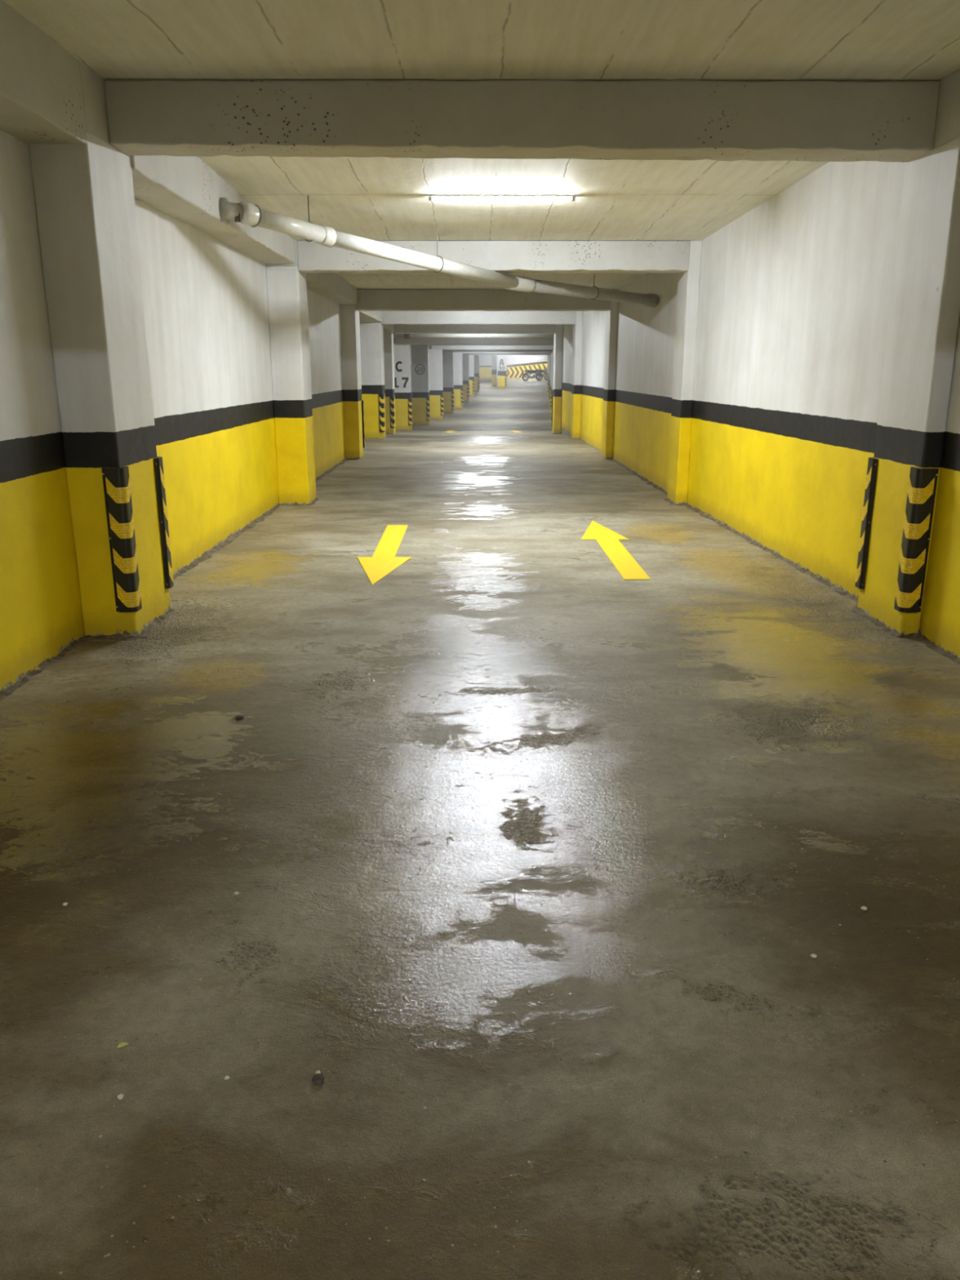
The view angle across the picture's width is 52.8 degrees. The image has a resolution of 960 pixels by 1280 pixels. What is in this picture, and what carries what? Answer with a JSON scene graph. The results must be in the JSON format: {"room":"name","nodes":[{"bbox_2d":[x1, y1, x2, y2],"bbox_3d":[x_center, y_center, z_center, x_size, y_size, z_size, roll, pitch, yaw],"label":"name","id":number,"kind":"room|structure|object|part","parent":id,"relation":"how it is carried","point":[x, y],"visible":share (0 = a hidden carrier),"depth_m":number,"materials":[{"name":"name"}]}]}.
{"room":"parking garage","nodes":[
{"label":"parking garage","id":0,"kind":"room"},
{"bbox_2d":[0,129,346,691],"bbox_3d":[-5.776,-10.421,38.606,6.640,4.200,104.000,0,16,0],"label":"wall","id":1,"kind":"structure","parent":0,"point":[205,299],"depth_m":7.36,"materials":[{"name":"white paint"}]},
{"bbox_2d":[411,350,491,382],"bbox_3d":[-3.917,-22.134,77.493,10.150,4.000,0.200,0,16,0],"label":"wall","id":2,"kind":"structure","parent":0,"point":[485,361],"depth_m":77.52,"materials":[{"name":"white paint"}]},
{"bbox_2d":[0,377,959,1279],"bbox_3d":[-0.096,-9.432,38.896,18.000,1.360,104.000,0,16,0],"label":"floor","id":3,"kind":"structure","parent":0,"point":[540,855],"depth_m":2.91,"materials":[{"name":"concrete"}]},
{"bbox_2d":[28,133,170,636],"bbox_3d":[-2.219,-1.409,5.779,0.316,2.830,0.706,0,16,0],"label":"concrete pillar","id":4,"kind":"structure","parent":3,"relation":"on","point":[85,197],"depth_m":5.49,"materials":[{"name":"white paint"}]},
{"bbox_2d":[101,466,142,612],"bbox_3d":[-2.076,-0.582,5.660,0.093,0.845,0.157,15,22,43],"label":"guard","id":5,"kind":"object","parent":4,"relation":"attached to","point":[116,481],"visible":1,"depth_m":5.63,"materials":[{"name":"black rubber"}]},
{"bbox_2d":[154,456,173,589],"bbox_3d":[-2.078,-0.763,6.310,0.157,0.845,0.093,15,22,43],"label":"guard","id":6,"kind":"object","parent":4,"relation":"attached to","point":[160,477],"visible":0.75,"depth_m":6.26,"materials":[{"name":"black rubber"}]},
{"bbox_2d":[117,1093,123,1098],"bbox_3d":[-0.794,1.008,2.138,0.014,0.008,0.014,0,16,0],"label":"pebble","id":7,"kind":"object","parent":3,"relation":"on","point":[119,1096],"visible":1,"depth_m":2.13,"materials":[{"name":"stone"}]},
{"bbox_2d":[117,1042,128,1047],"bbox_3d":[-0.849,0.963,2.302,0.021,0.004,0.019,2,16,7],"label":"leaf","id":8,"kind":"object","parent":3,"relation":"on","point":[122,1044],"visible":1,"depth_m":2.30,"materials":[{"name":"yellow plant"}]},
{"bbox_2d":[0,457,358,701],"bbox_3d":[-2.188,-1.234,10.097,0.447,0.067,15.118,0,16,0],"label":"crumbs","id":9,"kind":"object","parent":3,"relation":"on","point":[206,555],"visible":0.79,"depth_m":6.01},
{"bbox_2d":[234,714,244,719],"bbox_3d":[-1.109,0.354,4.468,0.045,0.014,0.041,-10,19,-32],"label":"pebble","id":10,"kind":"object","parent":3,"relation":"on","point":[238,717],"visible":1,"depth_m":4.46,"materials":[{"name":"stone"}]},
{"bbox_2d":[265,266,315,504],"bbox_3d":[-2.208,-2.926,11.403,0.365,2.723,0.556,0,16,0],"label":"concrete pillar","id":11,"kind":"structure","parent":3,"relation":"on","point":[286,286],"depth_m":11.16,"materials":[{"name":"white paint"}]},
{"bbox_2d":[311,1073,324,1083],"bbox_3d":[-0.365,0.991,2.186,0.027,0.015,0.028,14,21,41],"label":"pebble","id":12,"kind":"object","parent":3,"relation":"on","point":[318,1078],"visible":1,"depth_m":2.18,"materials":[{"name":"stone"}]},
{"bbox_2d":[340,305,363,459],"bbox_3d":[-2.283,-4.554,17.307,0.266,2.685,0.606,0,16,0],"label":"concrete pillar","id":13,"kind":"structure","parent":3,"relation":"on","point":[350,328],"depth_m":17.05,"materials":[{"name":"white paint"}]},
{"bbox_2d":[361,400,364,447],"bbox_3d":[-2.166,-3.965,17.771,0.153,0.845,0.093,15,22,43],"label":"guard","id":14,"kind":"object","parent":13,"relation":"attached to","point":[362,405],"visible":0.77,"depth_m":17.70,"materials":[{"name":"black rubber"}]},
{"bbox_2d":[359,322,386,439],"bbox_3d":[-2.476,-5.924,22.323,0.505,2.622,0.604,0,16,0],"label":"concrete pillar","id":15,"kind":"structure","parent":3,"relation":"on","point":[371,335],"depth_m":22.01,"materials":[{"name":"white paint"}]},
{"bbox_2d":[377,394,385,431],"bbox_3d":[-2.237,-5.209,22.225,0.093,0.845,0.153,15,22,43],"label":"guard","id":16,"kind":"object","parent":15,"relation":"attached to","point":[381,397],"visible":1,"depth_m":22.19,"materials":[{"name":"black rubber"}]},
{"bbox_2d":[357,524,411,585],"bbox_3d":[-0.818,-0.797,8.601,0.465,0.004,2.880,0,16,0],"label":"arrow marking","id":17,"kind":"object","parent":3,"relation":"on","point":[384,561],"visible":1,"depth_m":8.24,"materials":[{"name":"yellow paint"}]},
{"bbox_2d":[383,333,395,434],"bbox_3d":[-2.646,-7.078,26.880,0.504,2.754,0.606,0,16,0],"label":"concrete pillar","id":18,"kind":"structure","parent":3,"relation":"on","point":[388,356],"depth_m":26.57,"materials":[{"name":"white paint"}]},
{"bbox_2d":[389,396,395,427],"bbox_3d":[-2.408,-6.300,26.800,0.093,0.845,0.153,15,22,43],"label":"guard","id":19,"kind":"object","parent":18,"relation":"attached to","point":[391,398],"visible":1,"depth_m":26.76,"materials":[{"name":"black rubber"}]},
{"bbox_2d":[393,343,412,430],"bbox_3d":[-2.538,-8.253,31.742,0.565,2.802,0.609,0,16,0],"label":"concrete pillar","id":20,"kind":"structure","parent":3,"relation":"on","point":[402,352],"depth_m":31.42,"materials":[{"name":"white paint"}]},
{"bbox_2d":[408,399,412,425],"bbox_3d":[-2.270,-7.453,31.670,0.093,0.845,0.153,15,22,43],"label":"guard","id":21,"kind":"object","parent":20,"relation":"attached to","point":[410,401],"visible":1,"depth_m":31.64,"materials":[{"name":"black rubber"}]},
{"bbox_2d":[411,344,430,425],"bbox_3d":[-2.240,-9.590,36.561,0.626,2.983,0.608,0,16,0],"label":"concrete pillar","id":22,"kind":"structure","parent":3,"relation":"on","point":[420,353],"depth_m":36.24,"materials":[{"name":"grey paint"}]},
{"bbox_2d":[426,397,430,421],"bbox_3d":[-1.942,-8.702,36.513,0.093,0.845,0.153,15,22,43],"label":"guard","id":23,"kind":"object","parent":22,"relation":"attached to","point":[428,416],"visible":1,"depth_m":36.48,"materials":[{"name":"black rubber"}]},
{"bbox_2d":[428,349,443,419],"bbox_3d":[-1.892,-10.892,41.391,0.606,2.953,0.605,0,16,0],"label":"concrete pillar","id":24,"kind":"structure","parent":3,"relation":"on","point":[435,356],"depth_m":41.08,"materials":[{"name":"white paint"}]},
{"bbox_2d":[440,395,443,415],"bbox_3d":[-1.604,-10.018,41.338,0.093,0.845,0.153,15,22,43],"label":"guard","id":25,"kind":"object","parent":24,"relation":"attached to","point":[441,396],"visible":1,"depth_m":41.29,"materials":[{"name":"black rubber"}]},
{"bbox_2d":[442,351,453,413],"bbox_3d":[-1.539,-12.248,46.205,0.536,2.913,0.605,0,16,0],"label":"concrete pillar","id":26,"kind":"structure","parent":3,"relation":"on","point":[447,357],"depth_m":45.89,"materials":[{"name":"white paint"}]},
{"bbox_2d":[451,391,453,409],"bbox_3d":[-1.286,-11.393,46.146,0.093,0.845,0.153,15,22,43],"label":"guard","id":27,"kind":"object","parent":26,"relation":"attached to","point":[452,393],"visible":1,"depth_m":46.10,"materials":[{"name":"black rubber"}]},
{"bbox_2d":[453,352,462,408],"bbox_3d":[-1.161,-13.618,51.015,0.496,2.904,0.605,0,16,0],"label":"concrete pillar","id":28,"kind":"structure","parent":3,"relation":"on","point":[457,357],"depth_m":50.67,"materials":[{"name":"white paint"}]},
{"bbox_2d":[460,389,462,405],"bbox_3d":[-0.928,-12.767,50.955,0.093,0.845,0.153,15,22,43],"label":"guard","id":29,"kind":"object","parent":28,"relation":"attached to","point":[461,390],"visible":1,"depth_m":50.93,"materials":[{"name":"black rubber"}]},
{"bbox_2d":[462,354,469,402],"bbox_3d":[-0.838,-15.064,55.803,0.405,2.752,0.604,0,16,0],"label":"concrete pillar","id":30,"kind":"structure","parent":3,"relation":"on","point":[465,357],"depth_m":55.48,"materials":[{"name":"white paint"}]},
{"bbox_2d":[466,384,469,399],"bbox_3d":[-0.650,-14.286,55.722,0.093,0.845,0.153,15,22,43],"label":"guard","id":31,"kind":"object","parent":30,"relation":"attached to","point":[468,385],"visible":1,"depth_m":55.69,"materials":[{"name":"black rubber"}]},
{"bbox_2d":[468,354,474,396],"bbox_3d":[-0.540,-16.514,60.590,0.345,2.614,0.606,0,16,0],"label":"concrete pillar","id":32,"kind":"structure","parent":3,"relation":"on","point":[471,357],"depth_m":60.24,"materials":[{"name":"white paint"}]},
{"bbox_2d":[472,380,474,394],"bbox_3d":[-0.382,-15.805,60.490,0.093,0.845,0.153,15,22,43],"label":"guard","id":33,"kind":"object","parent":32,"relation":"attached to","point":[473,380],"visible":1,"depth_m":60.46,"materials":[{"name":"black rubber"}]},
{"bbox_2d":[474,355,479,391],"bbox_3d":[-0.242,-17.976,65.374,0.385,2.493,0.605,0,16,0],"label":"concrete pillar","id":34,"kind":"structure","parent":3,"relation":"on","point":[476,357],"depth_m":65.04,"materials":[{"name":"white paint"}]},
{"bbox_2d":[477,376,479,389],"bbox_3d":[-0.064,-17.323,65.258,0.093,0.845,0.153,15,22,43],"label":"guard","id":35,"kind":"object","parent":34,"relation":"attached to","point":[478,377],"visible":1,"depth_m":65.22,"materials":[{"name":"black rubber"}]},
{"bbox_2d":[429,429,546,430],"bbox_3d":[0.271,-6.996,32.284,3.900,0.024,0.150,0,16,0],"label":"trim","id":36,"kind":"structure","parent":3,"relation":"on","point":[429,429],"depth_m":32.32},
{"bbox_2d":[491,355,496,386],"bbox_3d":[1.047,-20.173,71.511,0.355,2.922,0.604,0,16,0],"label":"concrete pillar","id":37,"kind":"structure","parent":3,"relation":"on","point":[493,357],"depth_m":71.29,"materials":[{"name":"white paint"}]},
{"bbox_2d":[497,355,506,387],"bbox_3d":[1.588,-19.553,69.608,0.625,2.892,0.609,0,16,0],"label":"concrete pillar","id":38,"kind":"structure","parent":3,"relation":"on","point":[502,359],"depth_m":69.35,"materials":[{"name":"white paint"}]},
{"bbox_2d":[505,375,506,387],"bbox_3d":[1.885,-18.598,69.579,0.093,0.845,0.153,15,22,43],"label":"guard","id":39,"kind":"object","parent":38,"relation":"attached to","point":[505,375],"visible":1,"depth_m":69.55,"materials":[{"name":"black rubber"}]},
{"bbox_2d":[506,360,547,377],"bbox_3d":[3.919,-23.152,82.939,3.850,1.430,0.260,0,16,0],"label":"barrier","id":40,"kind":"object","parent":3,"relation":"on","point":[516,371],"visible":0.59,"depth_m":82.80,"materials":[{"name":"yellow metal"}]},
{"bbox_2d":[521,368,542,381],"bbox_3d":[4.313,-21.798,79.480,1.903,1.038,0.701,-6,17,-19],"label":"motorcycle","id":41,"kind":"object","parent":3,"relation":"on","point":[527,371],"visible":1,"depth_m":79.36,"materials":[{"name":"metal"}]},
{"bbox_3d":[4.256,-22.003,79.401,1.006,0.350,0.300,-6,17,-19],"label":"tank","id":42,"kind":"part","parent":41,"relation":"part of","materials":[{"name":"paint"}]},
{"bbox_2d":[535,367,547,380],"bbox_3d":[5.207,-22.167,80.630,0.701,1.038,1.903,12,20,37],"label":"motorcycle","id":43,"kind":"object","parent":3,"relation":"on","point":[540,371],"visible":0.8,"depth_m":80.59,"materials":[{"name":"metal"}]},
{"bbox_2d":[547,355,549,396],"bbox_3d":[4.529,-16.519,60.601,0.504,2.614,0.603,0,16,0],"label":"concrete pillar","id":44,"kind":"structure","parent":3,"relation":"on","point":[548,355],"depth_m":60.21,"materials":[{"name":"grey concrete"}]},
{"bbox_2d":[548,354,550,402],"bbox_3d":[4.242,-15.068,55.816,0.504,2.753,0.606,0,16,0],"label":"concrete pillar","id":45,"kind":"structure","parent":3,"relation":"on","point":[549,354],"depth_m":55.50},
{"bbox_2d":[548,384,550,399],"bbox_3d":[4.005,-14.289,55.733,0.153,0.845,0.093,15,22,43],"label":"guard","id":46,"kind":"object","parent":45,"relation":"attached to","point":[548,384],"visible":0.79,"depth_m":55.69,"materials":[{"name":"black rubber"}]},
{"bbox_2d":[549,353,551,408],"bbox_3d":[3.964,-13.620,51.026,0.504,2.901,0.604,0,16,0],"label":"concrete pillar","id":47,"kind":"structure","parent":3,"relation":"on","point":[550,353],"depth_m":50.93,"materials":[{"name":"white paint"}]},
{"bbox_2d":[550,351,552,413],"bbox_3d":[3.656,-12.251,46.217,0.506,2.912,0.605,0,16,0],"label":"concrete pillar","id":48,"kind":"structure","parent":3,"relation":"on","point":[552,352],"depth_m":46.15,"materials":[{"name":"white paint"}]},
{"bbox_2d":[551,349,554,415],"bbox_3d":[3.348,-10.896,41.404,0.505,2.952,0.606,0,16,0],"label":"concrete pillar","id":49,"kind":"structure","parent":3,"relation":"on","point":[553,349],"depth_m":41.10,"materials":[{"name":"white paint"}]},
{"bbox_2d":[551,324,563,434],"bbox_3d":[2.154,-7.202,26.857,0.206,3.001,0.604,0,16,0],"label":"concrete pillar","id":50,"kind":"structure","parent":3,"relation":"on","point":[558,335],"depth_m":26.62,"materials":[{"name":"white paint"}]},
{"bbox_2d":[551,395,552,426],"bbox_3d":[2.066,-6.458,27.364,0.093,0.845,0.153,15,22,43],"label":"guard","id":51,"kind":"object","parent":50,"relation":"attached to","point":[552,396],"visible":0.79,"depth_m":27.33,"materials":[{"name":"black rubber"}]},
{"bbox_2d":[570,311,582,439],"bbox_3d":[2.225,-6.053,22.299,0.164,2.884,0.605,0,16,0],"label":"concrete pillar","id":52,"kind":"structure","parent":3,"relation":"on","point":[578,326],"depth_m":22.06,"materials":[{"name":"white paint"}]},
{"bbox_2d":[600,288,618,459],"bbox_3d":[2.311,-4.683,17.284,0.136,2.945,0.604,0,16,0],"label":"concrete pillar","id":53,"kind":"structure","parent":3,"relation":"on","point":[610,357],"depth_m":17.11,"materials":[{"name":"white paint"}]},
{"bbox_2d":[581,520,650,579],"bbox_3d":[1.182,-0.867,8.851,0.455,0.004,3.010,0,16,0],"label":"arrow marking","id":54,"kind":"object","parent":3,"relation":"on","point":[625,564],"visible":1,"depth_m":8.57,"materials":[{"name":"yellow paint"}]},
{"bbox_2d":[666,240,702,504],"bbox_3d":[2.392,-3.059,11.377,0.147,2.994,0.555,0,16,0],"label":"concrete pillar","id":55,"kind":"structure","parent":3,"relation":"on","point":[688,290],"depth_m":11.22,"materials":[{"name":"white paint"}]},
{"bbox_2d":[607,457,959,665],"bbox_3d":[2.424,-1.238,10.102,0.307,0.074,15.125,0,16,-1],"label":"crumbs","id":56,"kind":"object","parent":3,"relation":"on","point":[858,611],"visible":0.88,"depth_m":7.26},
{"bbox_2d":[857,136,959,635],"bbox_3d":[2.583,-1.399,5.793,0.121,2.805,0.704,0,16,0],"label":"concrete pillar","id":57,"kind":"structure","parent":3,"relation":"on","point":[924,312],"depth_m":5.63,"materials":[{"name":"white paint"}]},
{"bbox_2d":[854,457,878,589],"bbox_3d":[2.538,-0.761,6.322,0.093,0.845,0.157,15,22,43],"label":"guard","id":58,"kind":"object","parent":57,"relation":"attached to","point":[870,481],"visible":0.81,"depth_m":6.27,"materials":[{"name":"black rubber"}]},
{"bbox_2d":[893,466,938,613],"bbox_3d":[2.539,-0.580,5.672,0.157,0.845,0.093,15,22,43],"label":"guard","id":59,"kind":"object","parent":57,"relation":"attached to","point":[922,486],"visible":1,"depth_m":5.64,"materials":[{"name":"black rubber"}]},
{"bbox_2d":[2,0,959,350],"bbox_3d":[-0.096,-12.380,38.073,18.000,1.140,104.000,0,16,0],"label":"ceiling","id":60,"kind":"structure","parent":0,"point":[380,198],"depth_m":5.04,"materials":[{"name":"beige concrete"}]},
{"bbox_2d":[0,0,394,332],"bbox_3d":[-2.319,-3.317,7.114,0.610,0.629,39.502,0,16,0],"label":"beam","id":61,"kind":"structure","parent":60,"relation":"attached to","point":[48,95],"depth_m":5.21,"materials":[{"name":"paint"}]},
{"bbox_2d":[219,195,659,307],"bbox_3d":[0.038,-4.099,10.435,0.509,0.656,7.159,12,19,36],"label":"drain pipe","id":62,"kind":"object","parent":60,"relation":"attached to","point":[243,212],"visible":1,"depth_m":9.35,"materials":[{"name":"white plastic"}]},
{"bbox_3d":[-1.484,-3.740,8.380,0.009,0.243,0.009,6,17,22],"label":"hanger rod","id":63,"kind":"part","parent":62,"relation":"part of","materials":[{"name":"metal"}]},
{"bbox_2d":[315,225,336,247],"bbox_3d":[-1.371,-3.580,8.579,0.164,0.171,0.151,12,19,36],"label":"socket","id":64,"kind":"object","parent":62,"relation":"attached to","point":[328,238],"depth_m":8.53,"materials":[{"name":"white plastic"}]},
{"bbox_3d":[-0.430,-4.034,9.741,0.009,0.329,0.009,-6,17,-22],"label":"hanger rod","id":65,"kind":"part","parent":62,"relation":"part of","materials":[{"name":"metal"}]},
{"bbox_2d":[503,275,536,292],"bbox_3d":[0.457,-4.137,11.238,0.162,0.170,0.423,15,21,43],"label":"socket","id":66,"kind":"object","parent":62,"relation":"attached to","point":[520,283],"depth_m":11.20,"materials":[{"name":"white plastic"}]},
{"bbox_2d":[391,324,555,333],"bbox_3d":[-0.161,-8.484,26.364,4.472,0.262,0.356,0,16,0],"label":"cross beam","id":67,"kind":"structure","parent":60,"relation":"attached to","point":[398,329],"depth_m":26.20,"materials":[{"name":"paint"}]},
{"bbox_2d":[395,333,554,344],"bbox_3d":[0.132,-9.704,31.215,5.683,0.322,0.355,0,16,0],"label":"cross beam","id":68,"kind":"structure","parent":60,"relation":"attached to","point":[544,340],"depth_m":31.06,"materials":[{"name":"paint"}]},
{"bbox_2d":[397,333,554,338],"bbox_3d":[-0.099,-9.337,29.578,4.850,0.250,0.200,0,16,0],"label":"cross beam","id":69,"kind":"structure","parent":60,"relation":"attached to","point":[399,335],"depth_m":29.52,"materials":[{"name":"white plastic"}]},
{"bbox_2d":[380,311,576,324],"bbox_3d":[-0.034,-7.262,21.826,4.385,0.292,0.355,0,16,0],"label":"cross beam","id":70,"kind":"structure","parent":60,"relation":"attached to","point":[396,317],"depth_m":21.66,"materials":[{"name":"paint"}]},
{"bbox_2d":[355,288,610,311],"bbox_3d":[0.052,-5.897,16.808,4.412,0.342,0.355,0,16,0],"label":"cross beam","id":71,"kind":"structure","parent":60,"relation":"attached to","point":[368,300],"depth_m":16.65,"materials":[{"name":"paint"}]},
{"bbox_2d":[426,344,554,345],"bbox_3d":[0.465,-11.088,36.021,5.692,0.240,0.356,0,16,0],"label":"cross beam","id":72,"kind":"structure","parent":60,"relation":"attached to","point":[426,344],"depth_m":35.88,"materials":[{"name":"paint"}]},
{"bbox_2d":[431,345,554,350],"bbox_3d":[0.777,-12.405,40.846,5.644,0.301,0.354,0,16,0],"label":"cross beam","id":73,"kind":"structure","parent":60,"relation":"attached to","point":[433,347],"depth_m":40.69,"materials":[{"name":"paint"}]},
{"bbox_2d":[297,240,690,273],"bbox_3d":[0.153,-4.311,10.902,4.362,0.320,0.326,0,16,0],"label":"cross beam","id":74,"kind":"structure","parent":60,"relation":"attached to","point":[503,256],"depth_m":10.75,"materials":[{"name":"paint"}]},
{"bbox_2d":[443,349,552,351],"bbox_3d":[1.106,-13.748,45.663,5.661,0.318,0.354,0,16,0],"label":"cross beam","id":75,"kind":"structure","parent":60,"relation":"attached to","point":[444,350],"depth_m":45.52,"materials":[{"name":"paint"}]},
{"bbox_2d":[428,194,575,200],"bbox_3d":[0.188,-3.823,8.360,1.264,0.056,0.072,0,16,0],"label":"ceiling light","id":76,"kind":"object","parent":60,"relation":"attached to","point":[431,197],"visible":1,"depth_m":8.33,"materials":[{"name":"grey plastic"}]},
{"bbox_2d":[431,196,571,199],"bbox_3d":[0.188,-3.812,8.363,1.200,0.019,0.060,0,16,0],"label":"diffuser","id":77,"kind":"object","parent":76,"relation":"attached to","point":[433,197],"depth_m":8.34,"materials":[{"name":"white plastic"}]},
{"bbox_2d":[453,351,551,353],"bbox_3d":[1.430,-15.102,50.477,5.591,0.313,0.354,0,16,0],"label":"cross beam","id":78,"kind":"structure","parent":60,"relation":"attached to","point":[454,352],"depth_m":50.34,"materials":[{"name":"paint"}]},
{"bbox_2d":[462,353,550,354],"bbox_3d":[1.711,-16.460,55.290,5.604,0.301,0.356,0,16,0],"label":"cross beam","id":79,"kind":"structure","parent":60,"relation":"attached to","point":[463,353],"depth_m":55.16,"materials":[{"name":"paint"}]},
{"bbox_2d":[468,354,549,355],"bbox_3d":[1.991,-17.849,60.093,5.624,0.310,0.356,0,16,0],"label":"cross beam","id":80,"kind":"structure","parent":60,"relation":"attached to","point":[468,354],"depth_m":59.96,"materials":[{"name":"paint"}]},
{"bbox_2d":[104,79,941,161],"bbox_3d":[0.236,-2.945,5.507,4.606,0.360,0.316,0,16,0],"label":"cross beam","id":81,"kind":"structure","parent":60,"relation":"attached to","point":[719,120],"depth_m":5.36,"materials":[{"name":"paint"}]},
{"bbox_2d":[933,67,959,149],"bbox_3d":[2.732,-0.575,-3.128,0.360,0.417,18.273,0,16,0],"label":"beam","id":82,"kind":"structure","parent":60,"relation":"attached to","point":[948,119],"depth_m":5.24,"materials":[{"name":"paint"}]},
{"bbox_2d":[496,355,547,377],"bbox_3d":[4.685,-24.773,86.641,7.800,4.200,0.200,0,16,0],"label":"wall","id":83,"kind":"structure","parent":0,"point":[511,359],"depth_m":86.46,"materials":[{"name":"white paint"}]},
{"bbox_2d":[560,160,959,657],"bbox_3d":[5.564,-10.428,38.632,6.680,4.200,104.000,0,16,0],"label":"wall","id":84,"kind":"structure","parent":0,"point":[794,298],"depth_m":8.04,"materials":[{"name":"white paint"}]}
]}

